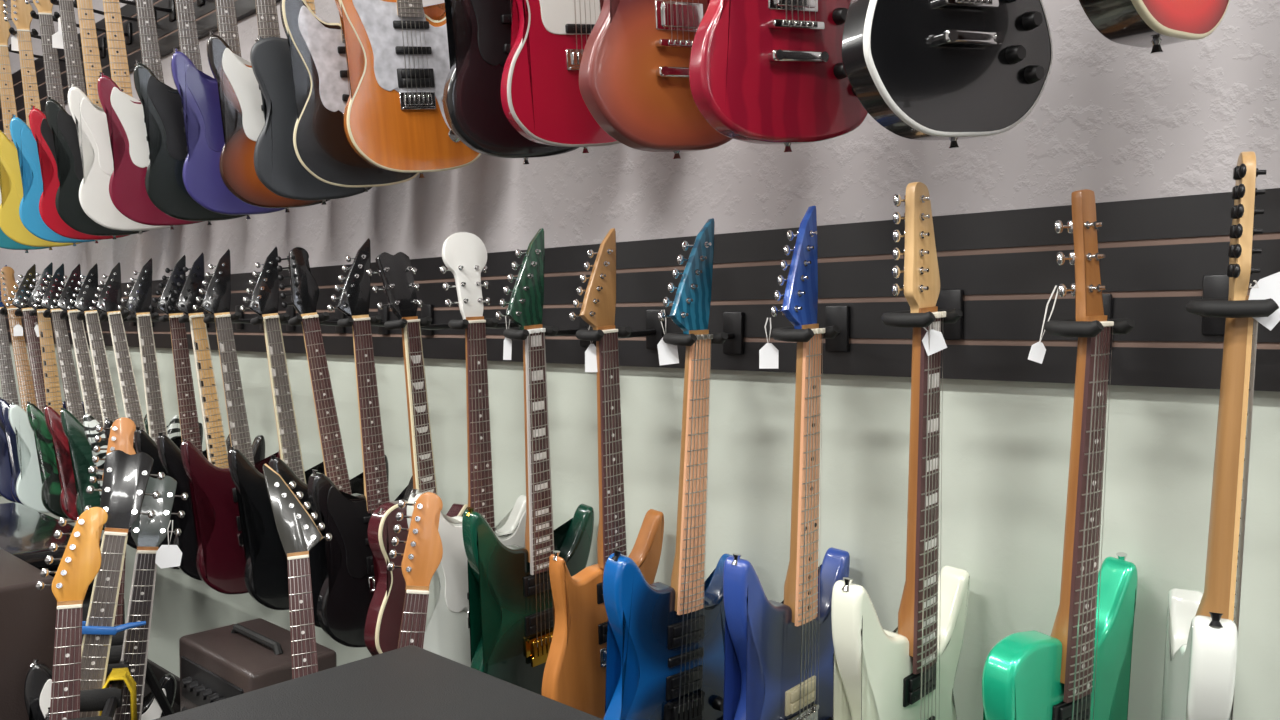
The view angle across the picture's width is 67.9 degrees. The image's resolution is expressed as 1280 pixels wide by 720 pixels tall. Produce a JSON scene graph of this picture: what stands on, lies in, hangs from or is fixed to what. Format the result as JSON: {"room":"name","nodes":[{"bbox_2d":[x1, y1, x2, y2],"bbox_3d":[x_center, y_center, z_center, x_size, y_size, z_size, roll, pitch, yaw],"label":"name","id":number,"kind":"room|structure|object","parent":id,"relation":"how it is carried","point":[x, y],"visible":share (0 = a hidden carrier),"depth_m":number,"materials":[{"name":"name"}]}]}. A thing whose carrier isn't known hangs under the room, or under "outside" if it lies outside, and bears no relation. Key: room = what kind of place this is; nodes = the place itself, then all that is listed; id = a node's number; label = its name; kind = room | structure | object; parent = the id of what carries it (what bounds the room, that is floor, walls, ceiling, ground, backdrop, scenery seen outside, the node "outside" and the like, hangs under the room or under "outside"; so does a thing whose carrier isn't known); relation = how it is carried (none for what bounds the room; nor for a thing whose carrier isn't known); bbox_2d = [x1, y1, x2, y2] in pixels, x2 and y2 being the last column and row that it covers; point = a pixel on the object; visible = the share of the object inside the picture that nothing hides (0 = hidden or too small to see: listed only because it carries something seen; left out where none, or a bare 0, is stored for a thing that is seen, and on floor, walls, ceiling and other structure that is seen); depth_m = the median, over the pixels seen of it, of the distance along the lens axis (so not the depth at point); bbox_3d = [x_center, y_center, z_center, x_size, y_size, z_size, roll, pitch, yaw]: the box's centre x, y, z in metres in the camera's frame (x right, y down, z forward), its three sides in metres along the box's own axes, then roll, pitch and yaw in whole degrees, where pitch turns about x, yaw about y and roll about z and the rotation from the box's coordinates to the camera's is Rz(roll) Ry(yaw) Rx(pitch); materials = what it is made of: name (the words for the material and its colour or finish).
{"room":"guitar shop","nodes":[
{"label":"guitar shop","id":0,"kind":"room"},
{"bbox_2d":[0,0,48,252],"bbox_3d":[-2.633,-0.975,4.019,0.347,1.029,0.212,-1,2,-28],"label":"electric guitar","id":1,"kind":"object","parent":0,"point":[8,104],"visible":0.16,"depth_m":3.95,"materials":[{"name":"teal"}]},
{"bbox_2d":[0,0,82,249],"bbox_3d":[-2.395,-0.962,3.799,0.349,1.028,0.215,-1,2,-28],"label":"electric guitar","id":2,"kind":"object","parent":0,"point":[11,187],"visible":0.3,"depth_m":3.76,"materials":[{"name":"yellow wood"}]},
{"bbox_2d":[10,0,98,245],"bbox_3d":[-2.181,-0.954,3.602,0.352,1.028,0.216,-1,2,-29],"label":"electric guitar","id":3,"kind":"object","parent":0,"point":[25,143],"visible":0.4,"depth_m":3.56,"materials":[{"name":"blue wood"}]},
{"bbox_2d":[29,0,128,242],"bbox_3d":[-2.004,-0.944,3.436,0.353,1.026,0.219,-1,2,-28],"label":"electric guitar","id":4,"kind":"object","parent":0,"point":[40,129],"visible":0.22,"depth_m":3.39,"materials":[{"name":"red wood"}]},
{"bbox_2d":[143,683,179,712],"bbox_3d":[-0.057,1.549,-1.343,16.200,0.100,5.320,2,3,42],"label":"floor","id":5,"kind":"structure","parent":0,"point":[176,708],"depth_m":3.66,"materials":[{"name":"carpet"}]},
{"bbox_2d":[0,548,56,719],"bbox_3d":[-1.794,0.938,2.272,0.514,0.863,0.589,2,3,42],"label":"amplifier","id":6,"kind":"object","parent":5,"relation":"on","point":[27,613],"visible":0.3,"depth_m":2.25,"materials":[{"name":"brown leather"}]},
{"bbox_2d":[82,591,124,640],"bbox_3d":[-2.091,1.017,3.139,1.030,0.643,0.383,2,3,42],"label":"base cabinet","id":7,"kind":"object","parent":5,"relation":"on","point":[86,602],"visible":0.02,"depth_m":2.85,"materials":[{"name":"black rubber"}]},
{"bbox_2d":[0,502,101,591],"bbox_3d":[-2.075,0.617,3.120,1.000,0.150,0.346,2,3,42],"label":"hard case","id":8,"kind":"object","parent":7,"relation":"on","point":[27,533],"visible":0.43,"depth_m":2.96,"materials":[{"name":"black"}]},
{"bbox_2d":[65,630,174,719],"bbox_3d":[-1.094,1.017,2.002,0.430,0.724,0.714,-1,2,-23],"label":"rack","id":9,"kind":"object","parent":5,"relation":"on","point":[106,700],"visible":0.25,"depth_m":1.96,"materials":[{"name":"black metal"}]},
{"bbox_2d":[36,507,107,719],"bbox_3d":[-1.099,0.790,1.764,0.321,1.007,0.147,-1,2,-26],"label":"electric guitar","id":10,"kind":"object","parent":9,"relation":"on","point":[80,563],"visible":1,"depth_m":1.79,"materials":[{"name":"brown wood"}]},
{"bbox_2d":[24,417,175,719],"bbox_3d":[-1.302,0.677,2.268,0.345,1.064,0.182,-1,2,-27],"label":"electric guitar","id":11,"kind":"object","parent":9,"relation":"on","point":[38,681],"visible":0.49,"depth_m":2.30,"materials":[{"name":"black"}]},
{"bbox_2d":[45,476,187,719],"bbox_3d":[-1.180,0.773,2.118,0.355,1.016,0.114,-1,2,-28],"label":"electric guitar","id":12,"kind":"object","parent":9,"relation":"on","point":[147,533],"visible":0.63,"depth_m":2.13,"materials":[{"name":"black wood"}]},
{"bbox_2d":[155,520,181,568],"bbox_3d":[-1.042,0.407,2.099,0.054,0.106,0.002,-1,2,-25],"label":"price tag","id":13,"kind":"object","parent":12,"relation":"hanging from","point":[167,556],"visible":1,"depth_m":2.10,"materials":[{"name":"white paper"}]},
{"bbox_2d":[99,667,136,719],"bbox_3d":[-1.096,0.715,1.996,0.067,0.116,0.070,-1,2,-23],"label":"yoke","id":14,"kind":"object","parent":9,"relation":"on","point":[124,674],"visible":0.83,"depth_m":1.99,"materials":[{"name":"yellow plastic"}]},
{"bbox_2d":[80,450,164,717],"bbox_3d":[-1.207,0.718,1.987,0.392,1.040,0.126,-1,2,-26],"label":"electric guitar","id":15,"kind":"object","parent":9,"relation":"on","point":[126,476],"visible":0.8,"depth_m":2.01,"materials":[{"name":"black wood"}]},
{"bbox_2d":[82,621,145,634],"bbox_3d":[-1.123,0.561,2.010,0.140,0.028,0.069,-1,2,-26],"label":"capo","id":16,"kind":"object","parent":15,"relation":"attached to","point":[93,630],"visible":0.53,"depth_m":1.98,"materials":[{"name":"blue plastic"}]},
{"bbox_2d":[179,618,336,711],"bbox_3d":[-0.893,1.001,2.195,0.370,0.743,0.228,2,3,42],"label":"amplifier","id":17,"kind":"object","parent":5,"relation":"on","point":[220,663],"visible":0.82,"depth_m":2.13,"materials":[{"name":"brown leather"}]},
{"bbox_2d":[154,645,602,719],"bbox_3d":[-0.303,0.926,1.058,0.710,0.973,0.610,2,3,42],"label":"table","id":18,"kind":"object","parent":5,"relation":"on","point":[411,682],"visible":1,"depth_m":1.28,"materials":[{"name":"black leather"}]},
{"bbox_3d":[-0.673,1.073,1.985,0.343,0.603,0.387,-1,2,-23],"label":"guitar stand","id":19,"kind":"object","parent":5,"relation":"on","visible":0},
{"bbox_2d":[262,463,331,678],"bbox_3d":[-0.667,0.722,1.937,0.328,1.009,0.216,-1,2,-20],"label":"electric guitar","id":20,"kind":"object","parent":19,"relation":"on","point":[298,533],"visible":0.9,"depth_m":1.94,"materials":[{"name":"black wood"}]},
{"bbox_3d":[-0.554,1.091,1.840,0.342,0.578,0.387,-1,2,-20],"label":"guitar stand","id":21,"kind":"object","parent":5,"relation":"on","visible":0},
{"bbox_2d":[387,492,442,648],"bbox_3d":[-0.496,0.754,1.740,0.344,1.004,0.105,-1,2,-20],"label":"electric guitar","id":22,"kind":"object","parent":21,"relation":"on","point":[422,555],"visible":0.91,"depth_m":1.78,"materials":[{"name":"brown wood"}]},
{"bbox_2d":[228,247,324,609],"bbox_3d":[-0.940,0.187,2.586,0.341,0.991,0.102,-1,2,-32],"label":"electric guitar","id":23,"kind":"object","parent":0,"point":[266,568],"visible":0.5,"depth_m":2.53,"materials":[{"name":"black wood"}]},
{"bbox_2d":[269,247,388,627],"bbox_3d":[-0.760,0.200,2.415,0.346,0.966,0.095,-1,2,-34],"label":"electric guitar","id":24,"kind":"object","parent":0,"point":[304,294],"visible":0.46,"depth_m":2.37,"materials":[{"name":"black wood"}]},
{"bbox_2d":[407,232,525,666],"bbox_3d":[-0.343,0.226,2.053,0.324,0.994,0.099,-2,3,-37],"label":"electric guitar","id":25,"kind":"object","parent":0,"point":[464,254],"visible":0.52,"depth_m":2.01,"materials":[{"name":"white wood"}]},
{"bbox_2d":[0,0,1279,719],"bbox_3d":[1.696,-0.319,0.512,16.200,3.500,0.120,2,3,42],"label":"wall","id":26,"kind":"structure","parent":0,"point":[1112,120],"depth_m":1.65,"materials":[{"name":"white paint"}]},
{"bbox_2d":[0,0,280,132],"bbox_3d":[1.649,-1.166,0.429,16.196,0.260,0.019,2,3,42],"label":"panel","id":27,"kind":"object","parent":26,"relation":"attached to","point":[205,15],"visible":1,"depth_m":3.73,"materials":[{"name":"black laminate"}]},
{"bbox_2d":[119,0,175,21],"bbox_3d":[-1.804,-1.276,3.320,0.108,0.080,0.371,2,3,40],"label":"hanger","id":28,"kind":"object","parent":27,"relation":"attached to","point":[172,8],"visible":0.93,"depth_m":3.46,"materials":[{"name":"black metal"}]},
{"bbox_2d":[45,0,149,238],"bbox_3d":[-1.897,-0.944,3.357,0.222,1.025,0.348,1,2,31],"label":"electric guitar","id":29,"kind":"object","parent":28,"relation":"hanging from","point":[62,125],"visible":0.29,"depth_m":3.28,"materials":[{"name":"black wood"}]},
{"bbox_2d":[197,0,203,6],"bbox_3d":[-1.627,-1.271,3.155,0.108,0.080,0.376,2,3,40],"label":"hanger","id":30,"kind":"object","parent":27,"relation":"attached to","point":[199,2],"visible":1,"depth_m":3.31,"materials":[{"name":"black metal"}]},
{"bbox_2d":[68,0,169,233],"bbox_3d":[-1.720,-0.940,3.192,0.221,1.024,0.353,1,2,31],"label":"electric guitar","id":31,"kind":"object","parent":30,"relation":"hanging from","point":[90,119],"visible":0.46,"depth_m":3.12,"materials":[{"name":"white wood"}]},
{"bbox_3d":[-1.432,-1.248,2.976,0.117,0.080,0.374,2,3,42],"label":"hanger","id":32,"kind":"object","parent":27,"relation":"attached to","visible":0},
{"bbox_2d":[97,0,203,229],"bbox_3d":[-1.523,-0.922,3.009,0.217,1.006,0.350,1,2,31],"label":"electric guitar","id":33,"kind":"object","parent":32,"relation":"hanging from","point":[124,113],"visible":0.44,"depth_m":2.95,"materials":[{"name":"red wood"}]},
{"bbox_3d":[-1.226,-1.218,2.789,0.115,0.080,0.373,2,3,42],"label":"hanger","id":34,"kind":"object","parent":27,"relation":"attached to","visible":0},
{"bbox_2d":[133,0,246,224],"bbox_3d":[-1.316,-0.899,2.819,0.212,0.984,0.346,1,2,31],"label":"electric guitar","id":35,"kind":"object","parent":34,"relation":"hanging from","point":[161,103],"visible":0.41,"depth_m":2.76,"materials":[{"name":"black wood"}]},
{"bbox_3d":[-1.042,-1.189,2.622,0.112,0.080,0.372,2,3,42],"label":"hanger","id":36,"kind":"object","parent":27,"relation":"attached to","visible":0},
{"bbox_2d":[171,0,284,218],"bbox_3d":[-1.129,-0.878,2.649,0.202,0.957,0.340,1,2,32],"label":"electric guitar","id":37,"kind":"object","parent":36,"relation":"hanging from","point":[198,91],"visible":0.38,"depth_m":2.60,"materials":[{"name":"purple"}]},
{"bbox_3d":[-0.877,-1.180,2.470,0.112,0.080,0.375,2,3,42],"label":"hanger","id":38,"kind":"object","parent":27,"relation":"attached to","visible":0},
{"bbox_2d":[207,0,330,212],"bbox_3d":[-0.963,-0.871,2.495,0.198,0.953,0.342,1,2,33],"label":"electric guitar","id":39,"kind":"object","parent":38,"relation":"hanging from","point":[241,106],"visible":0.42,"depth_m":2.44,"materials":[{"name":"brown wood"}]},
{"bbox_3d":[-0.746,-1.181,2.349,0.112,0.080,0.377,2,3,42],"label":"hanger","id":40,"kind":"object","parent":27,"relation":"attached to","visible":0},
{"bbox_2d":[250,0,371,204],"bbox_3d":[-0.788,-0.871,2.339,0.316,0.955,0.190,-1,2,-29],"label":"electric guitar","id":41,"kind":"object","parent":40,"relation":"hanging from","point":[276,165],"visible":0.28,"depth_m":2.33,"materials":[{"name":"grey wood"}]},
{"bbox_3d":[-0.587,-1.188,2.203,0.112,0.080,0.378,2,3,42],"label":"hanger","id":42,"kind":"object","parent":27,"relation":"attached to","visible":0},
{"bbox_2d":[280,0,418,191],"bbox_3d":[-0.675,-0.880,2.231,0.204,0.952,0.348,1,2,33],"label":"electric guitar","id":43,"kind":"object","parent":42,"relation":"hanging from","point":[321,146],"visible":0.39,"depth_m":2.19,"materials":[{"name":"black wood"}]},
{"bbox_3d":[-0.432,-1.195,2.063,0.112,0.080,0.375,2,3,42],"label":"hanger","id":44,"kind":"object","parent":27,"relation":"attached to","visible":0},
{"bbox_2d":[335,0,480,177],"bbox_3d":[-0.505,-0.886,2.082,0.180,0.957,0.344,2,3,38],"label":"electric guitar","id":45,"kind":"object","parent":44,"relation":"hanging from","point":[397,51],"visible":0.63,"depth_m":2.06,"materials":[{"name":"orange wood"}]},
{"bbox_3d":[-0.165,-1.173,1.814,0.112,0.080,0.384,2,3,42],"label":"hanger","id":46,"kind":"object","parent":27,"relation":"attached to","visible":0},
{"bbox_2d":[443,0,578,163],"bbox_3d":[-0.244,-0.865,1.834,0.186,0.953,0.349,1,3,35],"label":"electric guitar","id":47,"kind":"object","parent":46,"relation":"hanging from","point":[478,31],"visible":0.37,"depth_m":1.80,"materials":[{"name":"black"}]},
{"bbox_3d":[-0.036,-1.170,1.696,0.112,0.080,0.383,2,3,42],"label":"hanger","id":48,"kind":"object","parent":27,"relation":"attached to","visible":0},
{"bbox_2d":[501,0,619,152],"bbox_3d":[-0.080,-0.861,1.693,0.320,0.953,0.200,-1,2,-31],"label":"electric guitar","id":49,"kind":"object","parent":48,"relation":"hanging from","point":[541,97],"visible":0.56,"depth_m":1.70,"materials":[{"name":"red wood"}]},
{"bbox_3d":[0.133,-1.117,1.524,0.112,0.080,0.413,2,3,42],"label":"hanger","id":50,"kind":"object","parent":27,"relation":"attached to","visible":0},
{"bbox_2d":[579,0,732,158],"bbox_3d":[0.068,-0.797,1.477,0.318,0.950,0.121,-1,2,-28],"label":"electric guitar","id":51,"kind":"object","parent":50,"relation":"hanging from","point":[634,82],"visible":0.54,"depth_m":1.46,"materials":[{"name":"orange wood"}]},
{"bbox_3d":[0.284,-1.096,1.380,0.113,0.080,0.421,2,3,42],"label":"hanger","id":52,"kind":"object","parent":27,"relation":"attached to","visible":0},
{"bbox_2d":[689,0,867,152],"bbox_3d":[0.224,-0.776,1.333,0.310,0.950,0.117,-1,2,-28],"label":"electric guitar","id":53,"kind":"object","parent":52,"relation":"hanging from","point":[761,71],"visible":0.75,"depth_m":1.33,"materials":[{"name":"red wood"}]},
{"bbox_3d":[0.457,-1.065,1.226,0.112,0.080,0.417,2,3,42],"label":"hanger","id":54,"kind":"object","parent":27,"relation":"attached to","visible":0},
{"bbox_2d":[841,0,1052,148],"bbox_3d":[0.404,-0.745,1.174,0.319,0.950,0.100,-1,2,-28],"label":"electric guitar","id":55,"kind":"object","parent":54,"relation":"hanging from","point":[952,70],"visible":1,"depth_m":1.17,"materials":[{"name":"black wood"}]},
{"bbox_3d":[0.628,-1.133,1.067,0.109,0.080,0.418,2,3,42],"label":"hanger","id":56,"kind":"object","parent":27,"relation":"attached to","visible":0},
{"bbox_2d":[1079,0,1229,53],"bbox_3d":[0.573,-0.814,1.019,0.319,0.950,0.087,-2,3,-40],"label":"electric guitar","id":57,"kind":"object","parent":56,"relation":"hanging from","point":[1154,24],"visible":1,"depth_m":1.01,"materials":[{"name":"red wood"}]},
{"bbox_2d":[307,238,412,647],"bbox_3d":[-0.637,0.206,2.314,0.334,1.002,0.065,-2,3,-40],"label":"electric guitar","id":58,"kind":"object","parent":26,"relation":"attached to","point":[348,588],"visible":0.57,"depth_m":2.26,"materials":[{"name":"black wood"}]},
{"bbox_2d":[364,252,467,655],"bbox_3d":[-0.493,0.236,2.193,0.097,0.966,0.325,2,3,39],"label":"electric guitar","id":59,"kind":"object","parent":26,"relation":"attached to","point":[385,611],"visible":0.48,"depth_m":2.12,"materials":[{"name":"red wood"}]},
{"bbox_2d":[462,228,593,694],"bbox_3d":[-0.204,0.249,1.953,0.345,1.025,0.135,-2,3,-41],"label":"electric guitar","id":60,"kind":"object","parent":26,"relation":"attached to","point":[511,610],"visible":0.78,"depth_m":1.91,"materials":[{"name":"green wood"}]},
{"bbox_2d":[542,228,663,718],"bbox_3d":[-0.045,0.240,1.827,0.300,0.975,0.105,-2,3,-41],"label":"electric guitar","id":61,"kind":"object","parent":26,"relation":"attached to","point":[574,675],"visible":0.68,"depth_m":1.77,"materials":[{"name":"brown wood"}]},
{"bbox_2d":[4,188,1279,391],"bbox_3d":[1.649,-0.063,0.469,16.196,0.260,0.019,2,3,42],"label":"panel","id":62,"kind":"object","parent":26,"relation":"attached to","point":[1158,252],"visible":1,"depth_m":1.52,"materials":[{"name":"black laminate"}]},
{"bbox_2d":[0,307,68,320],"bbox_3d":[-2.687,-0.214,4.224,0.102,0.080,0.285,2,3,39],"label":"hanger","id":63,"kind":"object","parent":62,"relation":"attached to","point":[3,311],"visible":0.31,"depth_m":4.12,"materials":[{"name":"black metal"}]},
{"bbox_2d":[0,266,66,502],"bbox_3d":[-2.651,0.111,4.160,0.370,1.040,0.176,-1,2,-31],"label":"electric guitar","id":64,"kind":"object","parent":63,"relation":"hanging from","point":[7,280],"visible":0.36,"depth_m":4.13,"materials":[{"name":"blue"}]},
{"bbox_2d":[14,309,85,321],"bbox_3d":[-2.528,-0.202,4.080,0.100,0.080,0.285,2,3,38],"label":"hanger","id":65,"kind":"object","parent":62,"relation":"attached to","point":[18,312],"visible":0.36,"depth_m":3.97,"materials":[{"name":"black metal"}]},
{"bbox_2d":[0,264,84,503],"bbox_3d":[-2.513,0.114,4.032,0.362,1.048,0.204,-2,3,-38],"label":"electric guitar","id":66,"kind":"object","parent":65,"relation":"hanging from","point":[33,342],"visible":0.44,"depth_m":3.98,"materials":[{"name":"blue"}]},
{"bbox_2d":[29,309,101,321],"bbox_3d":[-2.380,-0.200,3.946,0.101,0.080,0.284,2,3,38],"label":"hanger","id":67,"kind":"object","parent":62,"relation":"attached to","point":[33,312],"visible":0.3,"depth_m":3.83,"materials":[{"name":"black metal"}]},
{"bbox_2d":[8,262,62,512],"bbox_3d":[-2.401,0.119,3.924,0.347,1.045,0.072,-2,3,-40],"label":"electric guitar","id":68,"kind":"object","parent":67,"relation":"hanging from","point":[29,482],"visible":0.44,"depth_m":3.86,"materials":[{"name":"white wood"}]},
{"bbox_2d":[43,309,107,317],"bbox_3d":[-2.251,-0.184,3.828,0.097,0.080,0.284,2,3,38],"label":"hanger","id":69,"kind":"object","parent":62,"relation":"attached to","point":[46,314],"visible":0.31,"depth_m":3.71,"materials":[{"name":"black metal"}]},
{"bbox_2d":[26,264,83,518],"bbox_3d":[-2.233,0.121,3.777,0.353,1.015,0.212,-2,3,-38],"label":"electric guitar","id":70,"kind":"object","parent":69,"relation":"hanging from","point":[51,488],"visible":0.44,"depth_m":3.72,"materials":[{"name":"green wood"}]},
{"bbox_2d":[60,310,135,325],"bbox_3d":[-2.103,-0.172,3.694,0.096,0.080,0.283,2,3,39],"label":"hanger","id":71,"kind":"object","parent":62,"relation":"attached to","point":[63,315],"visible":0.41,"depth_m":3.63,"materials":[{"name":"black metal"}]},
{"bbox_2d":[44,264,103,519],"bbox_3d":[-2.052,0.129,3.595,0.352,0.998,0.241,0,2,-2],"label":"electric guitar","id":72,"kind":"object","parent":71,"relation":"hanging from","point":[68,495],"visible":0.4,"depth_m":3.58,"materials":[{"name":"brown wood"}]},
{"bbox_2d":[77,310,153,326],"bbox_3d":[-1.967,-0.164,3.570,0.095,0.080,0.282,2,3,39],"label":"hanger","id":73,"kind":"object","parent":62,"relation":"attached to","point":[80,316],"visible":0.34,"depth_m":3.49,"materials":[{"name":"black metal"}]},
{"bbox_2d":[60,263,148,529],"bbox_3d":[-1.949,0.132,3.518,0.344,0.986,0.213,-2,3,-39],"label":"electric guitar","id":74,"kind":"object","parent":73,"relation":"hanging from","point":[81,455],"visible":0.46,"depth_m":3.47,"materials":[{"name":"green wood"}]},
{"bbox_2d":[99,310,159,321],"bbox_3d":[-1.795,-0.153,3.414,0.094,0.080,0.282,2,3,39],"label":"hanger","id":75,"kind":"object","parent":62,"relation":"attached to","point":[103,317],"visible":0.44,"depth_m":3.34,"materials":[{"name":"black metal"}]},
{"bbox_2d":[83,262,179,528],"bbox_3d":[-1.776,0.141,3.359,0.343,0.980,0.224,-2,3,-39],"label":"electric guitar","id":76,"kind":"object","parent":75,"relation":"hanging from","point":[109,300],"visible":0.42,"depth_m":3.32,"materials":[{"name":"brown wood"}]},
{"bbox_2d":[127,310,208,327],"bbox_3d":[-1.601,-0.149,3.237,0.096,0.080,0.282,2,3,38],"label":"hanger","id":77,"kind":"object","parent":62,"relation":"attached to","point":[155,316],"visible":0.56,"depth_m":3.16,"materials":[{"name":"black metal"}]},
{"bbox_2d":[104,258,202,548],"bbox_3d":[-1.619,0.154,3.206,0.334,0.995,0.074,-2,3,-38],"label":"electric guitar","id":78,"kind":"object","parent":77,"relation":"hanging from","point":[138,302],"visible":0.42,"depth_m":3.16,"materials":[{"name":"black"}]},
{"bbox_2d":[159,306,243,329],"bbox_3d":[-1.404,-0.138,3.056,0.097,0.080,0.282,2,3,38],"label":"hanger","id":79,"kind":"object","parent":62,"relation":"attached to","point":[238,326],"visible":0.42,"depth_m":3.16,"materials":[{"name":"black metal"}]},
{"bbox_2d":[134,255,230,568],"bbox_3d":[-1.421,0.169,3.026,0.338,1.009,0.074,-2,3,-37],"label":"electric guitar","id":80,"kind":"object","parent":79,"relation":"hanging from","point":[189,424],"visible":0.35,"depth_m":2.98,"materials":[{"name":"black wood"}]},
{"bbox_2d":[178,313,263,330],"bbox_3d":[-1.279,-0.130,2.936,0.097,0.080,0.292,2,3,39],"label":"hanger","id":81,"kind":"object","parent":62,"relation":"attached to","point":[185,318],"visible":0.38,"depth_m":2.83,"materials":[{"name":"black metal"}]},
{"bbox_2d":[157,252,264,580],"bbox_3d":[-1.283,0.174,2.900,0.346,1.005,0.112,-1,2,-33],"label":"electric guitar","id":82,"kind":"object","parent":81,"relation":"hanging from","point":[169,453],"visible":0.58,"depth_m":2.85,"materials":[{"name":"black"}]},
{"bbox_2d":[203,305,294,330],"bbox_3d":[-1.149,-0.125,2.817,0.098,0.080,0.292,2,3,39],"label":"hanger","id":83,"kind":"object","parent":62,"relation":"attached to","point":[290,309],"visible":0.64,"depth_m":2.83,"materials":[{"name":"black metal"}]},
{"bbox_2d":[180,249,279,593],"bbox_3d":[-1.155,0.182,2.782,0.347,1.014,0.105,-1,2,-32],"label":"electric guitar","id":84,"kind":"object","parent":83,"relation":"hanging from","point":[221,561],"visible":0.57,"depth_m":2.73,"materials":[{"name":"red wood"}]},
{"bbox_2d":[288,306,388,334],"bbox_3d":[-0.771,-0.105,2.466,0.095,0.080,0.301,2,3,39],"label":"hanger","id":85,"kind":"object","parent":62,"relation":"attached to","point":[384,313],"visible":0.63,"depth_m":2.47,"materials":[{"name":"black metal"}]},
{"bbox_2d":[337,304,432,335],"bbox_3d":[-0.614,-0.099,2.336,0.097,0.080,0.282,2,3,38],"label":"hanger","id":86,"kind":"object","parent":62,"relation":"attached to","point":[426,310],"visible":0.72,"depth_m":2.35,"materials":[{"name":"black metal"}]},
{"bbox_2d":[384,316,451,329],"bbox_3d":[-0.474,-0.088,2.217,0.091,0.080,0.269,2,3,38],"label":"hanger","id":87,"kind":"object","parent":62,"relation":"attached to","point":[425,323],"visible":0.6,"depth_m":2.15,"materials":[{"name":"black metal"}]},
{"bbox_2d":[503,310,595,346],"bbox_3d":[-0.169,-0.065,1.944,0.098,0.080,0.263,2,3,38],"label":"hanger","id":88,"kind":"object","parent":62,"relation":"attached to","point":[516,333],"visible":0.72,"depth_m":1.88,"materials":[{"name":"black metal"}]},
{"bbox_2d":[576,310,663,348],"bbox_3d":[-0.023,-0.058,1.819,0.094,0.080,0.251,2,3,38],"label":"hanger","id":89,"kind":"object","parent":62,"relation":"attached to","point":[654,332],"visible":0.84,"depth_m":1.91,"materials":[{"name":"black metal"}]},
{"bbox_2d":[663,312,743,354],"bbox_3d":[0.132,-0.047,1.689,0.102,0.080,0.236,2,3,37],"label":"hanger","id":90,"kind":"object","parent":62,"relation":"attached to","point":[732,336],"visible":0.86,"depth_m":1.78,"materials":[{"name":"black metal"}]},
{"bbox_2d":[771,305,848,351],"bbox_3d":[0.295,-0.050,1.541,0.096,0.080,0.233,2,3,37],"label":"hanger","id":91,"kind":"object","parent":62,"relation":"attached to","point":[836,335],"visible":0.93,"depth_m":1.63,"materials":[{"name":"black metal"}]},
{"bbox_2d":[881,289,962,339],"bbox_3d":[0.438,-0.068,1.395,0.101,0.080,0.255,2,3,38],"label":"hanger","id":92,"kind":"object","parent":62,"relation":"attached to","point":[950,301],"visible":0.84,"depth_m":1.35,"materials":[{"name":"black metal"}]},
{"bbox_2d":[1043,294,1134,349],"bbox_3d":[0.607,-0.051,1.255,0.102,0.080,0.234,2,3,38],"label":"hanger","id":93,"kind":"object","parent":62,"relation":"attached to","point":[1065,327],"visible":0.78,"depth_m":1.19,"materials":[{"name":"black metal"}]},
{"bbox_2d":[1185,275,1278,334],"bbox_3d":[0.718,-0.070,1.174,0.089,0.080,0.207,1,2,24],"label":"hanger","id":94,"kind":"object","parent":62,"relation":"attached to","point":[1214,307],"visible":0.84,"depth_m":1.11,"materials":[{"name":"black metal"}]},
{"bbox_2d":[603,218,732,719],"bbox_3d":[0.083,0.277,1.691,0.333,1.053,0.137,-2,3,-40],"label":"electric guitar","id":95,"kind":"object","parent":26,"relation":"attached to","point":[666,644],"visible":0.89,"depth_m":1.65,"materials":[{"name":"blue wood"}]},
{"bbox_2d":[657,310,678,364],"bbox_3d":[0.049,-0.039,1.642,0.038,0.097,0.002,0,2,3],"label":"price tag","id":96,"kind":"object","parent":95,"relation":"hanging from","point":[668,353],"visible":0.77,"depth_m":1.64,"materials":[{"name":"white paper"}]},
{"bbox_2d":[723,206,849,719],"bbox_3d":[0.260,0.260,1.542,0.114,1.014,0.329,2,3,44],"label":"electric guitar","id":97,"kind":"object","parent":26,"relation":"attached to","point":[779,657],"visible":0.91,"depth_m":1.49,"materials":[{"name":"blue wood"}]},
{"bbox_2d":[759,318,778,368],"bbox_3d":[0.203,-0.027,1.494,0.030,0.080,0.002,0,2,3],"label":"price tag","id":98,"kind":"object","parent":97,"relation":"hanging from","point":[768,354],"visible":1,"depth_m":1.50,"materials":[{"name":"white paper"}]},
{"bbox_2d":[831,182,969,719],"bbox_3d":[0.407,0.272,1.394,0.351,1.039,0.111,-2,3,-44],"label":"electric guitar","id":99,"kind":"object","parent":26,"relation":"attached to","point":[908,672],"visible":0.96,"depth_m":1.34,"materials":[{"name":"white wood"}]},
{"bbox_2d":[982,189,1137,719],"bbox_3d":[0.574,0.277,1.262,0.315,0.987,0.117,-1,2,-34],"label":"electric guitar","id":100,"kind":"object","parent":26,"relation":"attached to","point":[1080,671],"visible":0.98,"depth_m":1.21,"materials":[{"name":"teal wood"}]},
{"bbox_2d":[1161,151,1266,719],"bbox_3d":[0.697,0.238,1.168,0.085,0.960,0.318,1,2,23],"label":"electric guitar","id":101,"kind":"object","parent":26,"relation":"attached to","point":[1201,643],"visible":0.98,"depth_m":1.11,"materials":[{"name":"white"}]},
{"bbox_2d":[1248,272,1279,330],"bbox_3d":[0.728,-0.068,1.085,0.064,0.069,0.002,0,2,13],"label":"price tag","id":102,"kind":"object","parent":101,"relation":"hanging from","point":[1268,287],"visible":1,"depth_m":1.09,"materials":[{"name":"white paper"}]},
{"bbox_3d":[-2.861,-0.226,4.382,0.116,0.080,0.280,2,3,42],"label":"hanger","id":103,"kind":"object","parent":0,"visible":0},
{"bbox_2d":[0,265,18,495],"bbox_3d":[-2.864,0.097,4.345,0.358,1.067,0.120,-2,3,-37],"label":"electric guitar","id":104,"kind":"object","parent":103,"relation":"hanging from","point":[8,384],"visible":0.14,"depth_m":4.30,"materials":[{"name":"black"}]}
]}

